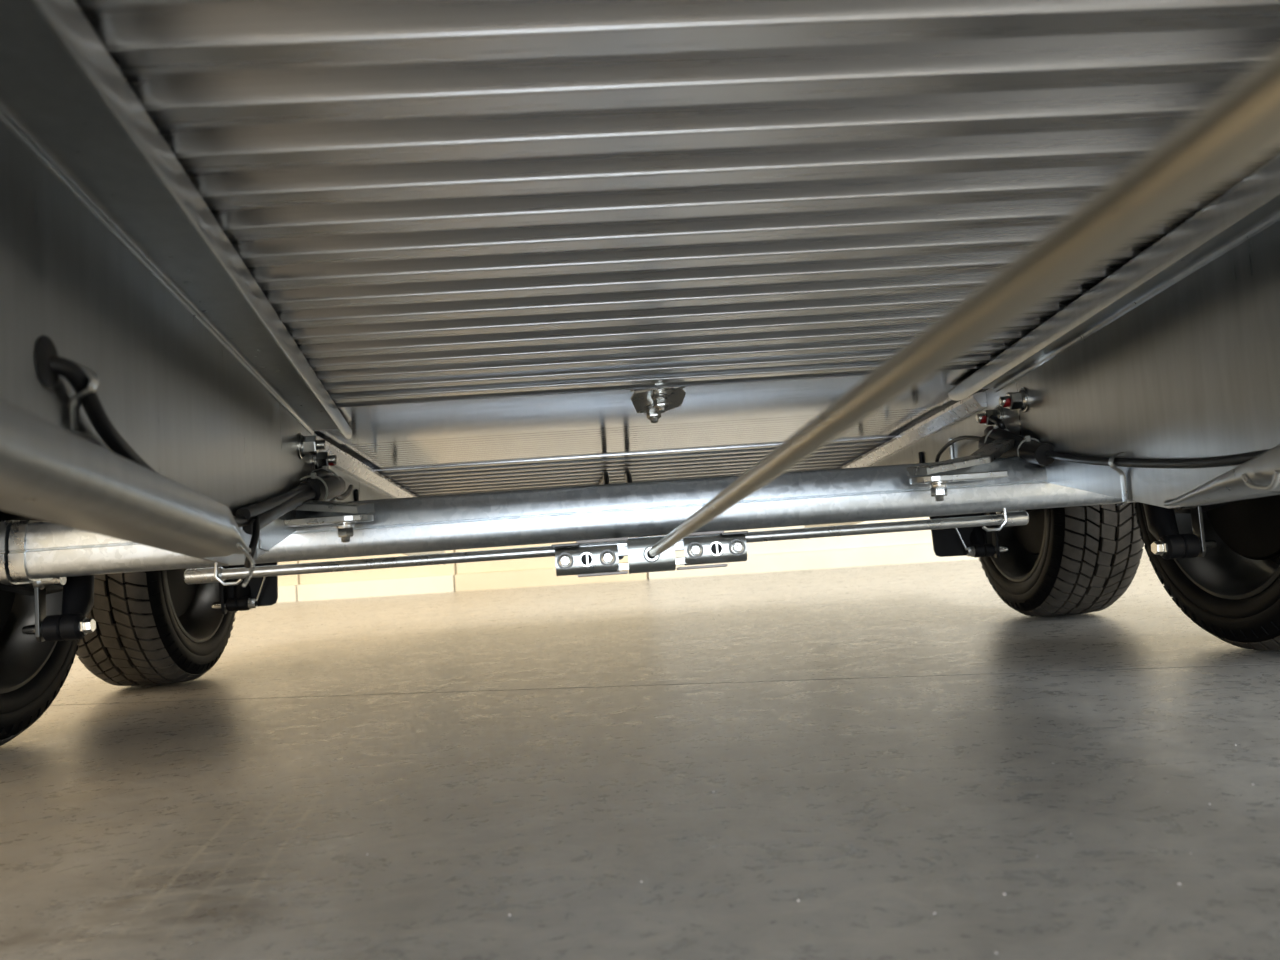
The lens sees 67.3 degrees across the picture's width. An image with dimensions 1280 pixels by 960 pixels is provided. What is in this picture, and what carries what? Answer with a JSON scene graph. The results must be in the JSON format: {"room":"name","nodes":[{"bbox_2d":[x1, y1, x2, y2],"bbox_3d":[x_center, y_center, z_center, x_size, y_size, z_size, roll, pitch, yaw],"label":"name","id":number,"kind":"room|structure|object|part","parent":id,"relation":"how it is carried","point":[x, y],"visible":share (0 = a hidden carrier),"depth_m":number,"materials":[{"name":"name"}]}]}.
{"room":"vehicle underside","nodes":[
{"label":"vehicle underside","id":0,"kind":"room"},
{"bbox_2d":[0,549,1279,959],"bbox_3d":[0.156,0.403,1.553,23.580,0.150,26.006,-5,-3,13],"label":"floor","id":1,"kind":"structure","parent":0,"point":[880,749],"depth_m":0.95,"materials":[{"name":"concrete"}]},
{"bbox_2d":[0,0,1279,745],"bbox_3d":[-0.005,0.021,1.295,2.283,0.602,3.485,-4,-3,-3],"label":"trailer","id":2,"kind":"object","parent":1,"relation":"on","point":[281,280],"visible":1,"depth_m":0.81,"materials":[{"name":"metal"}]},
{"bbox_3d":[-0.879,0.114,1.370,0.035,0.103,0.185,-4,-3,-3],"label":"trailing arm","id":3,"kind":"part","parent":2,"relation":"part of","materials":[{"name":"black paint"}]},
{"bbox_3d":[-0.352,-0.107,0.545,0.004,0.325,2.023,-3,-3,-10],"label":"chassis rail","id":4,"kind":"part","parent":2,"relation":"part of","materials":[{"name":"silver metal"}]},
{"bbox_3d":[-0.816,0.213,2.004,0.120,0.107,0.006,-4,-3,-3],"label":"bracket plate","id":5,"kind":"part","parent":2,"relation":"part of","materials":[{"name":"black paint"}]},
{"bbox_2d":[297,433,302,458],"bbox_3d":[-0.483,-0.049,1.368,0.003,0.037,0.037,-3,12,-10],"label":"washer","id":6,"kind":"object","parent":2,"relation":"in","point":[299,435],"depth_m":1.35,"materials":[{"name":"metal"}]},
{"bbox_2d":[310,455,313,470],"bbox_3d":[-0.500,-0.029,1.471,0.003,0.037,0.037,-3,24,-10],"label":"washer","id":7,"kind":"object","parent":2,"relation":"in","point":[311,456],"depth_m":1.45,"materials":[{"name":"metal"}]},
{"bbox_2d":[334,522,355,524],"bbox_3d":[-0.386,0.057,1.256,0.027,0.002,0.027,-4,-3,7],"label":"washer","id":8,"kind":"object","parent":2,"relation":"in","point":[335,523],"depth_m":1.25,"materials":[{"name":"metal"}]},
{"bbox_3d":[-0.563,0.089,2.198,0.004,0.244,1.450,-4,-3,-3],"label":"bed rail","id":9,"kind":"part","parent":2,"relation":"part of","materials":[{"name":"silver metal"}]},
{"bbox_2d":[559,554,571,567],"bbox_3d":[-0.098,0.106,1.261,0.018,0.018,0.002,-4,-7,-3],"label":"bolt","id":10,"kind":"object","parent":2,"relation":"in","point":[561,556],"depth_m":1.26,"materials":[{"name":"silver metal"}]},
{"bbox_2d":[601,551,614,564],"bbox_3d":[-0.042,0.102,1.264,0.018,0.018,0.002,-4,-7,-3],"label":"bolt","id":11,"kind":"object","parent":2,"relation":"in","point":[611,553],"depth_m":1.26,"materials":[{"name":"silver metal"}]},
{"bbox_3d":[-0.021,0.115,1.273,0.020,0.010,0.003,-4,-7,-3],"label":"link plate","id":12,"kind":"part","parent":2,"relation":"part of","materials":[{"name":"silver metal"}]},
{"bbox_3d":[-0.022,0.094,1.276,0.020,0.013,0.003,-4,-7,-3],"label":"link plate","id":13,"kind":"part","parent":2,"relation":"part of","materials":[{"name":"silver metal"}]},
{"bbox_3d":[0.026,-0.119,1.421,0.081,0.005,0.087,-4,-20,-3],"label":"bolt plate","id":14,"kind":"part","parent":2,"relation":"part of","materials":[{"name":"metal"}]},
{"bbox_2d":[651,392,669,399],"bbox_3d":[0.030,-0.122,1.405,0.027,0.002,0.027,-6,-20,2],"label":"washer","id":15,"kind":"object","parent":2,"relation":"in","point":[654,395],"depth_m":1.39,"materials":[{"name":"metal"}]},
{"bbox_3d":[0.051,0.087,1.280,0.020,0.013,0.003,-4,-7,-3],"label":"link plate","id":16,"kind":"part","parent":2,"relation":"part of","materials":[{"name":"silver metal"}]},
{"bbox_3d":[0.053,0.108,1.277,0.020,0.010,0.003,-4,-7,-3],"label":"link plate","id":17,"kind":"part","parent":2,"relation":"part of","materials":[{"name":"silver metal"}]},
{"bbox_2d":[689,544,701,556],"bbox_3d":[0.073,0.093,1.271,0.018,0.018,0.002,-4,-7,-3],"label":"bolt","id":18,"kind":"object","parent":2,"relation":"in","point":[691,554],"depth_m":1.27,"materials":[{"name":"silver metal"}]},
{"bbox_2d":[731,541,743,553],"bbox_3d":[0.129,0.089,1.274,0.018,0.018,0.002,-4,-7,-3],"label":"bolt","id":19,"kind":"object","parent":2,"relation":"in","point":[733,551],"depth_m":1.27,"materials":[{"name":"silver metal"}]},
{"bbox_3d":[0.543,0.016,2.260,0.004,0.244,1.450,-4,-3,-3],"label":"bed rail","id":20,"kind":"part","parent":2,"relation":"part of","materials":[{"name":"silver metal"}]},
{"bbox_2d":[928,481,948,484],"bbox_3d":[0.403,0.004,1.300,0.027,0.002,0.027,-4,-3,7],"label":"washer","id":21,"kind":"object","parent":2,"relation":"in","point":[929,482],"depth_m":1.29,"materials":[{"name":"metal"}]},
{"bbox_3d":[0.692,0.113,2.088,0.120,0.107,0.006,-4,-3,-3],"label":"bracket plate","id":22,"kind":"part","parent":2,"relation":"part of","materials":[{"name":"black paint"}]},
{"bbox_3d":[0.069,0.001,0.598,0.013,0.117,1.387,-4,-3,-5],"label":"brake rod","id":23,"kind":"part","parent":2,"relation":"part of","materials":[{"name":"silver metal"}]},
{"bbox_2d":[996,405,1003,421],"bbox_3d":[0.571,-0.101,1.531,0.003,0.037,0.037,-4,-30,0],"label":"washer","id":24,"kind":"object","parent":2,"relation":"in","point":[999,410],"depth_m":1.52,"materials":[{"name":"metal"}]},
{"bbox_3d":[0.827,0.042,2.155,0.035,0.103,0.185,-4,-3,-3],"label":"trailing arm","id":25,"kind":"part","parent":2,"relation":"part of","materials":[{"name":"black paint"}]},
{"bbox_2d":[1020,388,1028,412],"bbox_3d":[0.569,-0.119,1.427,0.003,0.037,0.037,-4,-18,0],"label":"washer","id":26,"kind":"object","parent":2,"relation":"in","point":[1024,392],"depth_m":1.41,"materials":[{"name":"metal"}]},
{"bbox_3d":[0.563,-0.163,0.596,0.004,0.335,2.014,-4,-3,0],"label":"chassis rail","id":27,"kind":"part","parent":2,"relation":"part of","materials":[{"name":"silver metal"}]},
{"bbox_3d":[0.863,-0.002,1.467,0.035,0.103,0.185,-4,-3,-3],"label":"trailing arm","id":28,"kind":"part","parent":2,"relation":"part of","materials":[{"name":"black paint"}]},
{"bbox_2d":[276,517,1144,602],"bbox_3d":[0.805,-1.989,5.578,18.388,5.000,0.230,-5,-3,10],"label":"wall","id":29,"kind":"structure","parent":0,"point":[907,547],"depth_m":5.58,"materials":[{"name":"beige paint"}]},
{"bbox_3d":[-2.977,-1.735,6.250,1.488,4.900,0.200,-5,-3,10],"label":"wall panel","id":30,"kind":"part","parent":29,"relation":"part of","materials":[{"name":"beige paint"}]},
{"bbox_3d":[-1.745,-1.834,6.037,0.998,4.900,0.200,-5,-3,10],"label":"wall panel","id":31,"kind":"part","parent":29,"relation":"part of","materials":[{"name":"beige paint"}]},
{"bbox_3d":[-0.679,-1.919,5.853,1.148,4.900,0.200,-5,-3,10],"label":"wall panel","id":32,"kind":"part","parent":29,"relation":"part of","materials":[{"name":"beige paint"}]},
{"bbox_3d":[1.011,-2.055,5.560,2.268,4.900,0.200,-5,-3,10],"label":"wall panel","id":33,"kind":"part","parent":29,"relation":"part of","materials":[{"name":"beige paint"}]}
]}

